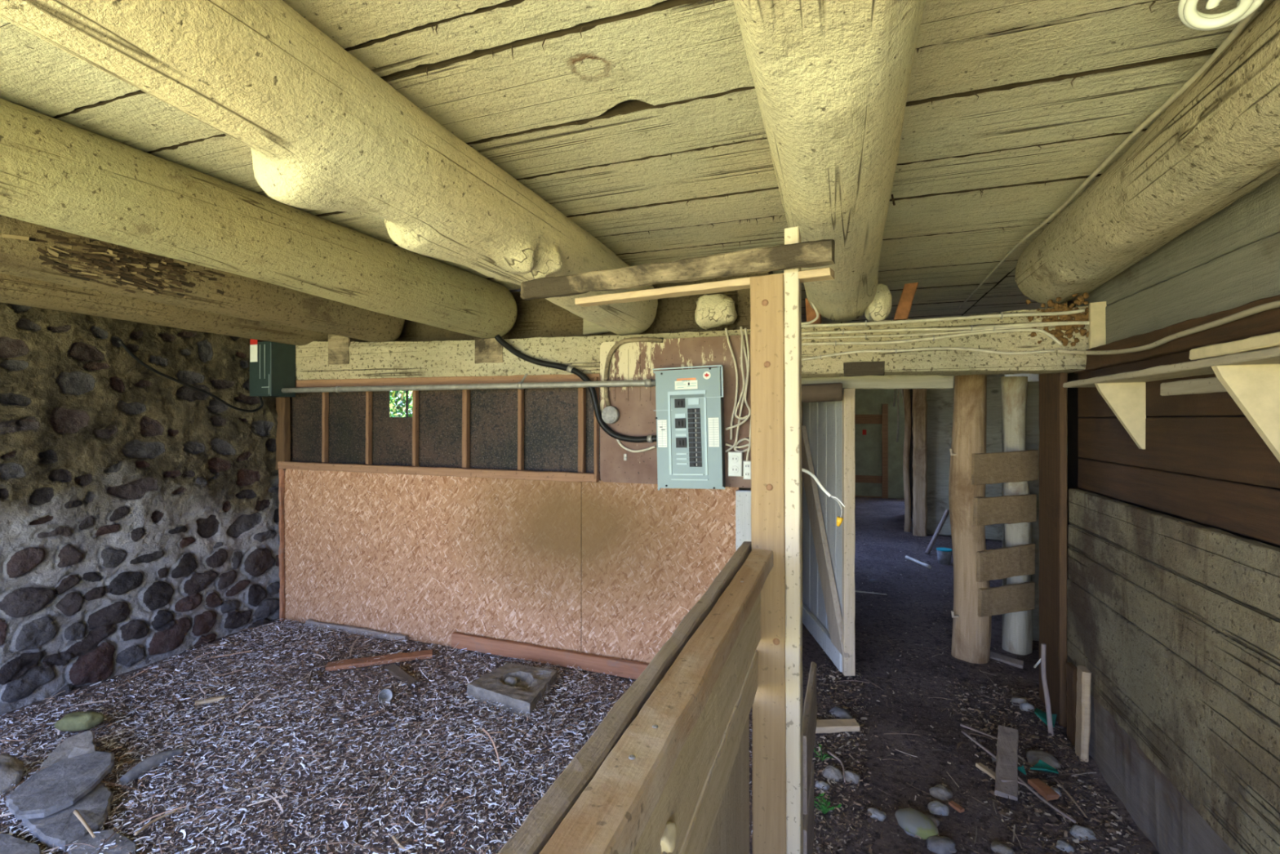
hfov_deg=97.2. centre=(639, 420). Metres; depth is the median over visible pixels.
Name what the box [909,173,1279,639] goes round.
wall
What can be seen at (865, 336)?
cable
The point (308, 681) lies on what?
stick
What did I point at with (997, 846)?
pebble
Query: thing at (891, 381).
board
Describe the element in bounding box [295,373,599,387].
batten
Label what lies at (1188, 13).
bulb
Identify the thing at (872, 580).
pebble
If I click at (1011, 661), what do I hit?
scrap
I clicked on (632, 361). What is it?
board
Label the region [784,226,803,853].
wooden post
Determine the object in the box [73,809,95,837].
stick
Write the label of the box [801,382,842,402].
pole
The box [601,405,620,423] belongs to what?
junction box
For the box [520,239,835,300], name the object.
crossboard
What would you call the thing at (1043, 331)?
cable
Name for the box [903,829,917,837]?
pebble
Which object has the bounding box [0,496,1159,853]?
floor
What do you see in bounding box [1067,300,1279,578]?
wall
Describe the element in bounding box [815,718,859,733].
scrap
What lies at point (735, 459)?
outlet box
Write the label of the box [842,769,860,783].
pebble
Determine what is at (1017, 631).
post
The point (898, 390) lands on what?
strip
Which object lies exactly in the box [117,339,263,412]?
cable
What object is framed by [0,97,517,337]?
joist
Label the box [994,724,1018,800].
scrap
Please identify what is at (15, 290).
joist
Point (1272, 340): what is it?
batten
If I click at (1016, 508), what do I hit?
slat
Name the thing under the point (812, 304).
cable
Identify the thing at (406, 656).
scrap
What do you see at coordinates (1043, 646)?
branch
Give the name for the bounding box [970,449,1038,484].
slat
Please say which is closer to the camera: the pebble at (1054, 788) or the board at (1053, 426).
the pebble at (1054, 788)
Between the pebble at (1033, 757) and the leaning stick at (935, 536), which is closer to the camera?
the pebble at (1033, 757)
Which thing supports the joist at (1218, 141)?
on the beam
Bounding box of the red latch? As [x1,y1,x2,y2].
[862,429,866,435]
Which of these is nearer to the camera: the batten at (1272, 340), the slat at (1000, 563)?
the batten at (1272, 340)
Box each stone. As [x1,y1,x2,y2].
[53,711,104,731]
[119,747,183,785]
[894,807,937,839]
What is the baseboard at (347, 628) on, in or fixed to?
attached to the wall at (535, 317)
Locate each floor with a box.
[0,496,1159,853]
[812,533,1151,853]
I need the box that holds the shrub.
[389,390,412,417]
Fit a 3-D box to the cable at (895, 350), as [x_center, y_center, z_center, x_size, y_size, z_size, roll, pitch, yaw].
[1.324,-0.321,2.689,1.090,0.047,0.027,0,0,20]
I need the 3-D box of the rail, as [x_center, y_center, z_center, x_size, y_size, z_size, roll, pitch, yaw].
[0.075,0.360,0.797,0.056,0.045,1.452,0,0,20]
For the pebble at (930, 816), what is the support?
on the floor at (874, 517)
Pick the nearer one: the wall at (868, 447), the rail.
the rail
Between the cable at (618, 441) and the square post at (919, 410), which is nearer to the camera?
the cable at (618, 441)
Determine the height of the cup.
0.074 m
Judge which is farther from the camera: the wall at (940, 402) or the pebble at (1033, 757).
the wall at (940, 402)
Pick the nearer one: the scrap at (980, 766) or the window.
the scrap at (980, 766)
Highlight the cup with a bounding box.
[377,688,392,703]
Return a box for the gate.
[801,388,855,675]
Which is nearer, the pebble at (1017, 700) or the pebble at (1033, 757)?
the pebble at (1033, 757)
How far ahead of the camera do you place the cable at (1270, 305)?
1.72 m
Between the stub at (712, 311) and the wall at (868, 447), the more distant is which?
the wall at (868, 447)
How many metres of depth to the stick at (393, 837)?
1.94 m
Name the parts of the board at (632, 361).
edge strip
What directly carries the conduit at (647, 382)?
attached to the switch box at (272, 364)
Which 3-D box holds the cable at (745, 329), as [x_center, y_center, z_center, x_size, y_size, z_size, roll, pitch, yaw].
[0.510,-0.212,2.936,0.133,0.529,0.012,0,0,20]
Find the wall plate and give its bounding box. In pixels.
[1074,294,1279,373]
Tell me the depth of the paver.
2.99 m
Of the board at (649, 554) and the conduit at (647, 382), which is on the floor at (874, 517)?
the board at (649, 554)
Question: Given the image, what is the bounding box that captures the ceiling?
[0,0,1270,324]
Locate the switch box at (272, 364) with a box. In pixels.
[249,338,295,397]
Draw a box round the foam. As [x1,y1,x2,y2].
[1026,292,1088,346]
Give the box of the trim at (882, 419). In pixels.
[854,404,888,498]
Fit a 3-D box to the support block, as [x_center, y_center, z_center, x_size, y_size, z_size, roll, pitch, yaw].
[1.984,-0.400,2.448,0.061,0.221,0.032,0,0,20]
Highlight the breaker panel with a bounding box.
[652,364,725,490]
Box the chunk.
[660,821,676,853]
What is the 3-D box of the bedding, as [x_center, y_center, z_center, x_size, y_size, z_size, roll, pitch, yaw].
[-1.329,1.439,2.511,3.776,0.161,2.553,0,0,20]
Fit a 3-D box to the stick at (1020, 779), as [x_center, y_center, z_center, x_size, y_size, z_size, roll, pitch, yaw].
[1.515,1.435,2.310,0.025,0.016,0.602,0,0,-5]
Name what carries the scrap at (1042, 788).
on the floor at (874, 517)
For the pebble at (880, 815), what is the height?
0.034 m
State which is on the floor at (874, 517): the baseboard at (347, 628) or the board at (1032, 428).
the board at (1032, 428)
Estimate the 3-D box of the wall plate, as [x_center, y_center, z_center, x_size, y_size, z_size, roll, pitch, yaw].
[1.292,-0.265,0.519,0.076,0.096,4.454,0,0,20]
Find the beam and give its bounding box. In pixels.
[295,306,1088,380]
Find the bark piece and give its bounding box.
[385,662,417,686]
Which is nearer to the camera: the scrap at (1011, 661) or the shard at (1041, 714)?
the shard at (1041, 714)
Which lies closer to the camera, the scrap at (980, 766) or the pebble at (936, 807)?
the pebble at (936, 807)
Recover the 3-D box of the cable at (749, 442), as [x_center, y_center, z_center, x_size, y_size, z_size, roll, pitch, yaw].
[0.568,0.074,2.926,0.039,0.290,0.012,0,0,20]
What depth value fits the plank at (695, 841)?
1.02 m
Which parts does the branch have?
branch stem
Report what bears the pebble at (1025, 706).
on the floor at (874, 517)
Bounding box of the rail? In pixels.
[538,548,773,853]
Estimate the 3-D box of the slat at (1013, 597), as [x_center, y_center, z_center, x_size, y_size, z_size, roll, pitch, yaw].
[2.262,1.104,3.489,0.424,0.181,0.032,0,0,-16]
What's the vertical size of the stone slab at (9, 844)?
0.032 m
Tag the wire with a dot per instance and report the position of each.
(839, 519)
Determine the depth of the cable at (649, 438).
3.23 m
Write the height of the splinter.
0.242 m
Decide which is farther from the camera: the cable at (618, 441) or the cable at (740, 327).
the cable at (618, 441)
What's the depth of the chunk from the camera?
0.68 m
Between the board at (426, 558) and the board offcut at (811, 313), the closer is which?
the board offcut at (811, 313)
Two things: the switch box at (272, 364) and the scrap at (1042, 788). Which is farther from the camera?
the switch box at (272, 364)
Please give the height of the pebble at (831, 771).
0.060 m
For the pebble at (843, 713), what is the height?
0.060 m
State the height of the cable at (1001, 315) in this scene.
0.033 m
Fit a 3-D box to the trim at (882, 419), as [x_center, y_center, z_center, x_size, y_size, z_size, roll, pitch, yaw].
[4.262,0.590,10.954,1.000,1.800,0.100,0,0,20]
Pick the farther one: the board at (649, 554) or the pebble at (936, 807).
the board at (649, 554)
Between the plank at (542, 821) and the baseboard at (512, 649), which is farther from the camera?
the baseboard at (512, 649)
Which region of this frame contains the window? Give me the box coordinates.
[277,386,599,482]
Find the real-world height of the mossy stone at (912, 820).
0.064 m
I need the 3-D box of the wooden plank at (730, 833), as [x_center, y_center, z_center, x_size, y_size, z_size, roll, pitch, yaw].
[0.031,1.115,0.791,0.016,0.763,1.473,0,0,20]
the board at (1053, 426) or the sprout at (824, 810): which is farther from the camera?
the board at (1053, 426)
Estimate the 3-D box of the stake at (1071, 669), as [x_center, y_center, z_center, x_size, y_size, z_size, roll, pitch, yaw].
[1.974,1.382,2.575,0.027,0.528,0.109,0,0,20]
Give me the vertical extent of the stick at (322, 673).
0.014 m
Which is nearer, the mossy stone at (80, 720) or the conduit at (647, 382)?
the mossy stone at (80, 720)
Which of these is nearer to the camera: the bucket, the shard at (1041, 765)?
the shard at (1041, 765)
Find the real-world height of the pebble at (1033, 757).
0.081 m
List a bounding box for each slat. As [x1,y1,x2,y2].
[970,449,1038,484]
[973,493,1036,525]
[976,543,1035,582]
[977,582,1035,617]
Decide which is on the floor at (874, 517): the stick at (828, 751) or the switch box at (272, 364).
the stick at (828, 751)
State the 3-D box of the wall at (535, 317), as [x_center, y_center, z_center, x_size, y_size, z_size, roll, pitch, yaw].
[-0.994,0.320,3.865,3.710,2.380,0.280,0,0,20]
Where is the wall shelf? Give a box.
[1062,346,1279,462]
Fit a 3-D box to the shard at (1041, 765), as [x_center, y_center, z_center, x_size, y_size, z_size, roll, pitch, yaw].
[1.666,1.431,2.325,0.064,0.024,0.089,0,0,-45]
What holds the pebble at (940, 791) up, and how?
on the floor at (874, 517)
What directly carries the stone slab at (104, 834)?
on the bedding
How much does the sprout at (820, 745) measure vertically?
0.057 m
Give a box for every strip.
[895,389,899,442]
[901,389,904,408]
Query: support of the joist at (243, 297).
on the beam
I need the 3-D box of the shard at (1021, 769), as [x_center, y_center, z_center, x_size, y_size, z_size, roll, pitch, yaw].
[1.573,1.440,2.329,0.030,0.028,0.023,0,0,20]
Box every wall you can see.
[0,302,279,715]
[350,271,773,490]
[773,273,803,566]
[854,388,911,498]
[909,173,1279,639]
[926,373,1004,540]
[1066,488,1279,853]
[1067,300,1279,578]
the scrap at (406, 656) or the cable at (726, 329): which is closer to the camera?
the cable at (726, 329)
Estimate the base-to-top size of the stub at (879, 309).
0.206 m
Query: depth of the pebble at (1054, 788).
2.22 m
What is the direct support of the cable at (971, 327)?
attached to the beam
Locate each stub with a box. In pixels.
[694,293,737,329]
[864,283,892,321]
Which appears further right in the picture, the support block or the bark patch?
the support block
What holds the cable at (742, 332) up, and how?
attached to the cable at (745, 329)
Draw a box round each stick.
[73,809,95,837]
[133,809,177,835]
[303,662,315,693]
[315,657,325,679]
[351,786,377,849]
[391,835,411,852]
[827,750,845,782]
[855,590,887,595]
[905,555,931,568]
[924,509,949,554]
[960,724,997,739]
[960,729,1075,822]
[1000,779,1033,789]
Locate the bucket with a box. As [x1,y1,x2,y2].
[936,547,951,564]
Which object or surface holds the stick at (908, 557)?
on the floor at (874, 517)
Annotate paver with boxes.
[466,662,557,717]
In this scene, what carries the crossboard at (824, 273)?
attached to the wooden post at (766, 292)
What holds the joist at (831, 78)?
on the beam
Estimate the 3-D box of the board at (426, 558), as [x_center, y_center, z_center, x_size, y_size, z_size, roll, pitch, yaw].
[-1.513,0.926,3.772,2.458,1.142,0.051,0,0,20]
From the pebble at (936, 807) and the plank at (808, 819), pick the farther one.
the pebble at (936, 807)
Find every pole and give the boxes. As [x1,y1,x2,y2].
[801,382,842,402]
[902,388,911,532]
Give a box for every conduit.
[281,373,655,392]
[604,337,662,406]
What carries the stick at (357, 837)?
on the floor at (874, 517)
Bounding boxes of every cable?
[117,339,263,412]
[494,334,657,442]
[616,439,655,452]
[724,326,747,452]
[724,328,737,439]
[725,328,751,430]
[725,437,749,452]
[734,331,747,419]
[746,414,751,460]
[801,302,818,324]
[801,308,1084,327]
[801,320,1089,334]
[801,323,1089,338]
[801,328,1062,346]
[801,346,1054,360]
[959,0,1265,308]
[1057,300,1279,355]
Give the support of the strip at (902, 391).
attached to the ceiling
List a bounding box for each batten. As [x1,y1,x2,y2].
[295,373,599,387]
[1189,331,1279,359]
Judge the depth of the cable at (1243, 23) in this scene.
1.60 m
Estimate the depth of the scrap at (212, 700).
2.93 m
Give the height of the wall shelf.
0.274 m
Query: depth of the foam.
2.50 m
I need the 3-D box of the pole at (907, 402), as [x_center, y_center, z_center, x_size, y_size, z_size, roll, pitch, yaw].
[3.566,0.490,7.538,0.104,2.043,0.077,0,0,20]
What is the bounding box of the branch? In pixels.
[1033,643,1053,736]
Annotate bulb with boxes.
[1177,0,1264,31]
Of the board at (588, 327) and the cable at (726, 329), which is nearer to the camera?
the cable at (726, 329)
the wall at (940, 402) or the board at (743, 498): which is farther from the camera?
the wall at (940, 402)
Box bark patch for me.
[1,227,234,306]
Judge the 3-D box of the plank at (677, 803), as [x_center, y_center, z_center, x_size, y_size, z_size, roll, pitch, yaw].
[0.055,0.489,0.783,0.021,0.180,1.475,0,0,20]
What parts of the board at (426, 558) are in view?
corner strip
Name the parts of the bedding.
field stone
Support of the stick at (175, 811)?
on the floor at (874, 517)
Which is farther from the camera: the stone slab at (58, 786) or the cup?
the cup
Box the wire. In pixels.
[801,467,844,526]
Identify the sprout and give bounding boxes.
[813,744,834,760]
[813,793,841,813]
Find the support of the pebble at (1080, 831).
on the floor at (874, 517)
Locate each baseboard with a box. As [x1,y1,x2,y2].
[305,618,408,642]
[450,631,648,679]
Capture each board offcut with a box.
[804,297,821,324]
[893,282,918,319]
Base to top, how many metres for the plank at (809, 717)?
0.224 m
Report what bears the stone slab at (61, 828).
on the bedding
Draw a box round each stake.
[1065,662,1077,746]
[1075,665,1091,761]
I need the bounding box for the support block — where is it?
[1088,301,1106,349]
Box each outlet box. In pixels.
[728,451,743,476]
[742,460,751,479]
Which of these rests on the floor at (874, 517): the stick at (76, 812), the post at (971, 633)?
the post at (971, 633)
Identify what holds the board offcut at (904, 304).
on the beam
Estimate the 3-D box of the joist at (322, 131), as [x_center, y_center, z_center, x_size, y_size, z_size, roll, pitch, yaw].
[-0.772,-0.684,1.277,0.373,0.370,4.487,0,0,19]
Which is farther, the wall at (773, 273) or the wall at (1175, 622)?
the wall at (773, 273)
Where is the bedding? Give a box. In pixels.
[0,617,752,853]
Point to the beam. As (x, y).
(339, 357)
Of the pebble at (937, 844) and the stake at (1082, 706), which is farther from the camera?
the stake at (1082, 706)
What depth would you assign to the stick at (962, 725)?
2.64 m
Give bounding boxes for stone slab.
[0,833,41,853]
[5,750,114,819]
[22,780,113,850]
[40,729,96,770]
[66,829,137,853]
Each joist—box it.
[0,0,657,335]
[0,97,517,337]
[0,214,404,342]
[0,272,328,345]
[733,0,925,321]
[1014,0,1279,305]
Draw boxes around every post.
[275,396,290,470]
[750,274,786,853]
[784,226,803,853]
[911,388,927,536]
[948,374,991,663]
[1000,376,1032,655]
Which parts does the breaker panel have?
pressed frame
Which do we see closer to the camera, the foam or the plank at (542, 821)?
the plank at (542, 821)
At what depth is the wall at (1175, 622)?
1.78 m
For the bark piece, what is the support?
on the bedding
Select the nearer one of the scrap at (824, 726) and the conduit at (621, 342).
the scrap at (824, 726)
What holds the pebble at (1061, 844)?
on the floor at (874, 517)
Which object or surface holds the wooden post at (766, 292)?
on the floor at (874, 517)
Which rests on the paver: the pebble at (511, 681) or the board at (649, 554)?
the pebble at (511, 681)
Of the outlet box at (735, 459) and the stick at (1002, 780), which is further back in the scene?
the outlet box at (735, 459)
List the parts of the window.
pane, pane, pane, window sill rail, pane, pane, pane, pane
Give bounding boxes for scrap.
[195,695,224,705]
[324,648,432,671]
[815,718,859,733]
[948,800,964,813]
[975,762,995,779]
[989,651,1023,668]
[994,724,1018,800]
[1027,777,1059,800]
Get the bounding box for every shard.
[1017,764,1026,774]
[1030,759,1058,773]
[1034,707,1057,727]
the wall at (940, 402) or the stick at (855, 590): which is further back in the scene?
the wall at (940, 402)
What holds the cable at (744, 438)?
attached to the outlet box at (735, 459)
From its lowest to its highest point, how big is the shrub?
2.178 m
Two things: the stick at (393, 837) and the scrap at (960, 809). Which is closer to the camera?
the stick at (393, 837)
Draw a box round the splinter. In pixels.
[890,194,895,205]
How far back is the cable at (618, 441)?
3.15 m
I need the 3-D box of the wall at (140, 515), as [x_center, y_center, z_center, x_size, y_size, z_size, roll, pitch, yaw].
[-3.402,0.350,2.261,0.146,2.320,4.550,0,0,20]
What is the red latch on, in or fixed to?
attached to the wall at (868, 447)
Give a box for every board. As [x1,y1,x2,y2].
[278,468,581,656]
[581,480,738,663]
[582,318,612,335]
[593,334,751,488]
[735,490,751,551]
[801,374,953,389]
[1001,381,1039,640]
[1038,373,1067,727]
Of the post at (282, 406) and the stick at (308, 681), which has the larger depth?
the post at (282, 406)
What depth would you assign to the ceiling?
1.58 m
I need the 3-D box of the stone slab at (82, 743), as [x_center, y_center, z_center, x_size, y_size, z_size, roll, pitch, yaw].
[-2.414,1.413,2.425,0.184,0.084,0.164,0,0,-23]
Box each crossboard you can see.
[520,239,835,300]
[574,267,834,306]
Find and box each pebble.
[503,676,516,685]
[814,780,829,791]
[822,764,843,781]
[829,706,853,719]
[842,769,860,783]
[867,807,885,821]
[869,578,877,582]
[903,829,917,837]
[925,813,939,826]
[926,835,956,853]
[927,800,948,815]
[928,783,952,800]
[990,840,1013,853]
[1011,696,1028,706]
[1019,702,1034,711]
[1026,750,1061,768]
[1050,786,1062,796]
[1055,839,1074,852]
[1069,824,1096,840]
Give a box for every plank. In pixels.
[497,541,751,853]
[631,591,760,853]
[679,650,758,853]
[704,715,749,853]
[802,661,816,814]
[802,761,813,853]
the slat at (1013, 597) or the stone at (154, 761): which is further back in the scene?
the slat at (1013, 597)
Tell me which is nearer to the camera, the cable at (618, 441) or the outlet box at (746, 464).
the outlet box at (746, 464)
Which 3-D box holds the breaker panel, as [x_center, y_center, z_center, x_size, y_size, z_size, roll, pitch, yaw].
[0.266,0.046,3.006,0.393,0.662,0.110,0,0,20]
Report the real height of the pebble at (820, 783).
0.031 m

